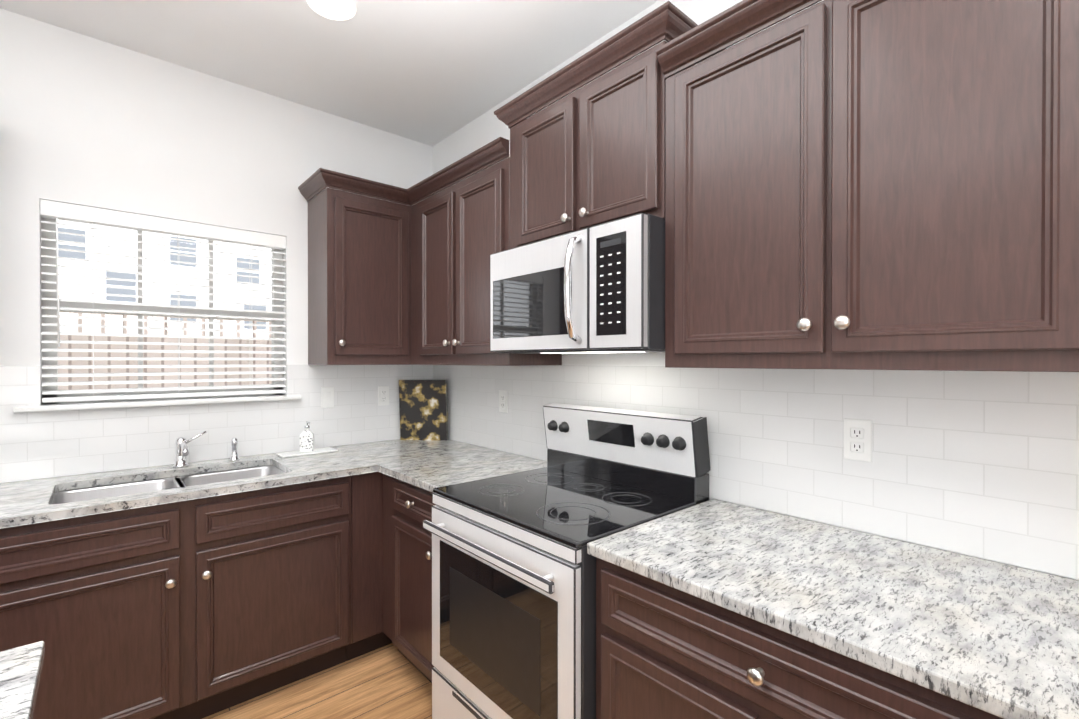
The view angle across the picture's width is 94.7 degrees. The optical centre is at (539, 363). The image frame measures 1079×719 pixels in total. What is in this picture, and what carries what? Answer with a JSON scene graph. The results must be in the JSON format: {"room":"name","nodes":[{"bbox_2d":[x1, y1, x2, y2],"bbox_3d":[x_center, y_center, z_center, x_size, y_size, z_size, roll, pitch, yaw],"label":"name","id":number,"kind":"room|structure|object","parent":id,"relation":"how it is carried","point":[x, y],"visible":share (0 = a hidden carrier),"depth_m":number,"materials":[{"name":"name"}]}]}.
{"room":"kitchen","nodes":[
{"label":"kitchen","id":0,"kind":"room"},
{"bbox_2d":[0,8,432,482],"bbox_3d":[-2.459,-0.002,1.732,4.600,2.767,0.150,0,0,-41],"label":"wall","id":1,"kind":"structure","parent":0,"point":[88,121],"depth_m":2.24,"materials":[{"name":"paint"}]},
{"bbox_2d":[13,395,300,412],"bbox_3d":[-1.691,0.179,2.325,1.055,0.020,0.102,0,0,-41],"label":"window sill","id":2,"kind":"structure","parent":1,"relation":"attached to","point":[117,405],"depth_m":2.21,"materials":[{"name":"white paint"}]},
{"bbox_2d":[41,217,282,404],"bbox_3d":[-1.741,-0.252,2.390,0.920,0.840,0.051,0,0,-41],"label":"window","id":3,"kind":"structure","parent":1,"relation":"in","point":[47,243],"depth_m":2.30,"materials":[{"name":"white plastic"}]},
{"bbox_2d":[40,199,285,402],"bbox_3d":[-1.696,-0.256,2.339,0.916,0.826,0.062,0,0,-41],"label":"window blinds","id":4,"kind":"object","parent":3,"relation":"attached to","point":[57,211],"visible":0.96,"depth_m":2.27,"materials":[{"name":"white plastic"}]},
{"bbox_2d":[0,365,432,482],"bbox_3d":[-1.904,0.236,2.119,3.244,0.457,0.006,0,0,-41],"label":"backsplash","id":5,"kind":"structure","parent":1,"relation":"attached to","point":[42,444],"depth_m":2.35,"materials":[{"name":"tile"}]},
{"bbox_2d":[321,387,333,407],"bbox_3d":[-1.173,0.186,2.753,0.070,0.115,0.009,0,0,-41],"label":"light switch","id":6,"kind":"object","parent":5,"relation":"attached to","point":[327,397],"visible":1,"depth_m":2.75,"materials":[{"name":"white plastic"}]},
{"bbox_2d":[378,386,388,405],"bbox_3d":[-0.929,0.190,2.969,0.070,0.115,0.008,0,0,-41],"label":"electrical outlet","id":7,"kind":"object","parent":5,"relation":"attached to","point":[383,395],"visible":1,"depth_m":2.96,"materials":[{"name":"white plastic"}]},
{"bbox_2d":[298,168,401,364],"bbox_3d":[-1.013,-0.469,2.662,0.420,0.948,0.360,0,0,-41],"label":"upper cabinet","id":8,"kind":"object","parent":1,"relation":"attached to","point":[355,240],"depth_m":2.57,"materials":[{"name":"brown wood"}]},
{"bbox_2d":[202,643,431,718],"bbox_3d":[-0.558,1.444,-0.417,4.900,0.100,5.900,0,0,-41],"label":"floor","id":9,"kind":"structure","parent":0,"point":[390,681],"depth_m":2.07,"materials":[{"name":"brown wood"}]},
{"bbox_2d":[0,476,351,718],"bbox_3d":[-1.488,0.939,2.051,1.217,0.884,0.660,0,0,-41],"label":"base cabinet","id":10,"kind":"object","parent":9,"relation":"on","point":[201,608],"visible":0.98,"depth_m":1.83,"materials":[{"name":"brown wood"}]},
{"bbox_2d":[0,439,481,528],"bbox_3d":[-1.668,0.482,1.894,3.198,0.030,0.654,0,0,-41],"label":"countertop","id":11,"kind":"structure","parent":10,"relation":"on","point":[27,502],"depth_m":2.01,"materials":[{"name":"white stone"}]},
{"bbox_2d":[51,465,284,503],"bbox_3d":[-1.470,0.601,2.041,0.808,0.206,0.438,0,0,-41],"label":"undermount sink","id":12,"kind":"object","parent":11,"relation":"in","point":[83,494],"visible":0.15,"depth_m":2.13,"materials":[{"name":"metal"}]},
{"bbox_2d":[173,431,206,467],"bbox_3d":[-1.550,0.387,2.221,0.128,0.155,0.211,0,0,-41],"label":"faucet","id":13,"kind":"object","parent":11,"relation":"on","point":[181,451],"visible":0.98,"depth_m":2.24,"materials":[{"name":"silver metal"}]},
{"bbox_2d":[229,438,239,460],"bbox_3d":[-1.469,0.410,2.394,0.044,0.108,0.044,0,0,-41],"label":"sprayer","id":14,"kind":"object","parent":11,"relation":"on","point":[234,452],"visible":1,"depth_m":2.38,"materials":[{"name":"silver metal"}]},
{"bbox_2d":[276,447,337,457],"bbox_3d":[-1.204,0.458,2.578,0.270,0.010,0.125,0,0,-41],"label":"soap tray","id":15,"kind":"object","parent":11,"relation":"on","point":[299,453],"visible":0.9,"depth_m":2.54,"materials":[{"name":"white ceramic"}]},
{"bbox_2d":[300,421,313,451],"bbox_3d":[-1.205,0.374,2.578,0.061,0.157,0.064,0,0,-16],"label":"soap dispenser","id":16,"kind":"object","parent":15,"relation":"on","point":[307,440],"visible":1,"depth_m":2.55,"materials":[{"name":"white ceramic"}]},
{"bbox_2d":[399,380,447,439],"bbox_3d":[-0.698,0.278,2.993,0.286,0.366,0.054,0,0,4],"label":"art panel","id":17,"kind":"object","parent":11,"relation":"on","point":[423,409],"visible":1,"depth_m":2.98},
{"bbox_2d":[300,447,546,492],"bbox_3d":[-0.438,0.481,2.182,0.973,0.030,0.540,0,0,-41],"label":"countertop","id":18,"kind":"structure","parent":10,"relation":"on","point":[428,465],"depth_m":2.23,"materials":[{"name":"white stone"}]},
{"bbox_2d":[346,472,391,660],"bbox_3d":[-0.765,0.935,2.723,0.751,0.884,0.608,0,0,-41],"label":"base cabinet","id":19,"kind":"object","parent":9,"relation":"on","point":[368,635],"visible":0.04,"depth_m":2.30,"materials":[{"name":"brown wood"}]},
{"bbox_2d":[383,474,434,682],"bbox_3d":[-0.336,0.937,2.305,0.660,0.884,0.584,0,0,-41],"label":"base cabinet","id":20,"kind":"object","parent":9,"relation":"on","point":[407,579],"visible":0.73,"depth_m":2.12,"materials":[{"name":"brown wood"}]},
{"bbox_2d":[423,403,709,718],"bbox_3d":[0.076,0.781,1.772,0.726,1.202,0.751,0,0,-41],"label":"range","id":21,"kind":"object","parent":9,"relation":"on","point":[513,599],"visible":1,"depth_m":1.63,"materials":[{"name":"metal"}]},
{"bbox_2d":[596,557,1002,718],"bbox_3d":[0.655,0.943,1.180,0.660,0.884,0.895,0,0,-41],"label":"base cabinet","id":22,"kind":"object","parent":9,"relation":"on","point":[663,651],"visible":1,"depth_m":1.06,"materials":[{"name":"brown wood"}]},
{"bbox_2d":[587,499,1078,718],"bbox_3d":[0.668,0.486,1.177,0.643,0.030,0.916,0,0,-41],"label":"countertop","id":23,"kind":"structure","parent":22,"relation":"on","point":[998,639],"depth_m":1.01,"materials":[{"name":"white stone"}]},
{"bbox_3d":[-0.727,0.951,-0.302,1.303,0.884,1.800,0,0,-41],"label":"kitchen island","id":24,"kind":"object","parent":9,"relation":"on","visible":0},
{"bbox_2d":[0,641,43,718],"bbox_3d":[-0.737,0.494,-0.313,1.375,0.030,1.900,0,0,-41],"label":"island countertop","id":25,"kind":"structure","parent":24,"relation":"on","point":[20,670],"depth_m":0.75,"materials":[{"name":"white stone"}]},
{"bbox_2d":[0,0,658,145],"bbox_3d":[-0.558,-1.423,-0.432,4.900,0.100,5.900,0,0,-41],"label":"ceiling","id":26,"kind":"structure","parent":0,"point":[431,72],"depth_m":2.15,"materials":[{"name":"paint"}]},
{"bbox_2d":[307,0,355,20],"bbox_3d":[-0.800,-1.382,1.914,0.176,0.007,0.176,0,0,-41],"label":"recessed light","id":27,"kind":"object","parent":26,"relation":"in","point":[340,10],"visible":1,"depth_m":1.93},
{"bbox_2d":[433,0,1076,579],"bbox_3d":[1.174,0.001,1.203,0.150,2.767,5.750,0,0,-41],"label":"wall","id":28,"kind":"structure","parent":0,"point":[489,126],"depth_m":2.22,"materials":[{"name":"paint"}]},
{"bbox_2d":[402,137,561,365],"bbox_3d":[-0.435,-0.469,2.616,0.386,0.948,1.193,0,0,-41],"label":"upper cabinet","id":29,"kind":"object","parent":28,"relation":"attached to","point":[402,277],"depth_m":2.37,"materials":[{"name":"brown wood"}]},
{"bbox_2d":[494,1,724,248],"bbox_3d":[0.224,-0.754,1.887,0.360,0.610,0.859,0,0,-41],"label":"upper cabinet","id":30,"kind":"object","parent":28,"relation":"attached to","point":[590,154],"visible":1,"depth_m":1.71,"materials":[{"name":"brown wood"}]},
{"bbox_2d":[490,213,664,353],"bbox_3d":[0.178,-0.244,1.849,0.480,0.406,0.760,0,0,-41],"label":"over-the-range microwave","id":31,"kind":"object","parent":30,"relation":"attached to","point":[599,288],"visible":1,"depth_m":1.61,"materials":[{"name":"metal"}]},
{"bbox_2d":[433,365,1078,579],"bbox_3d":[0.251,0.236,2.131,0.006,0.457,2.838,0,0,-41],"label":"backsplash","id":32,"kind":"structure","parent":28,"relation":"attached to","point":[982,464],"depth_m":1.37,"materials":[{"name":"tile"}]},
{"bbox_2d":[499,390,507,412],"bbox_3d":[-0.192,0.199,2.623,0.008,0.115,0.070,0,0,-41],"label":"electrical outlet","id":33,"kind":"object","parent":32,"relation":"attached to","point":[503,401],"visible":1,"depth_m":2.62,"materials":[{"name":"white plastic"}]},
{"bbox_2d":[844,419,871,461],"bbox_3d":[0.892,0.214,1.395,0.008,0.115,0.070,0,0,-41],"label":"electrical outlet","id":34,"kind":"object","parent":32,"relation":"attached to","point":[858,440],"visible":1,"depth_m":1.39,"materials":[{"name":"white plastic"}]},
{"bbox_2d":[656,0,1078,371],"bbox_3d":[0.782,-0.462,1.278,0.331,0.948,0.884,0,0,-41],"label":"upper cabinet","id":35,"kind":"object","parent":28,"relation":"attached to","point":[871,184],"visible":1,"depth_m":1.07,"materials":[{"name":"brown wood"}]},
{"label":"outside","id":36,"kind":"structure","parent":0,"visible":0},
{"bbox_3d":[-5.879,2.408,6.076,24.000,0.100,10.830,0,0,-41],"label":"ground","id":37,"kind":"structure","parent":36,"visible":0},
{"bbox_2d":[57,311,270,337],"bbox_3d":[-5.053,0.838,6.069,3.640,3.040,0.080,0,0,-41],"label":"fence","id":38,"kind":"object","parent":37,"relation":"on","point":[80,329],"depth_m":6.31,"materials":[{"name":"beige wood"}]},
{"bbox_2d":[58,220,270,337],"bbox_3d":[-8.325,-1.911,9.582,10.000,8.500,1.900,0,0,-41],"label":"house","id":39,"kind":"structure","parent":37,"relation":"on","point":[82,239],"depth_m":9.43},
{"bbox_2d":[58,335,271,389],"bbox_3d":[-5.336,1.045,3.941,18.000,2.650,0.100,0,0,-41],"label":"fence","id":40,"kind":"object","parent":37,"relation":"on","point":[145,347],"depth_m":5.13,"materials":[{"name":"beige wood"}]}
]}

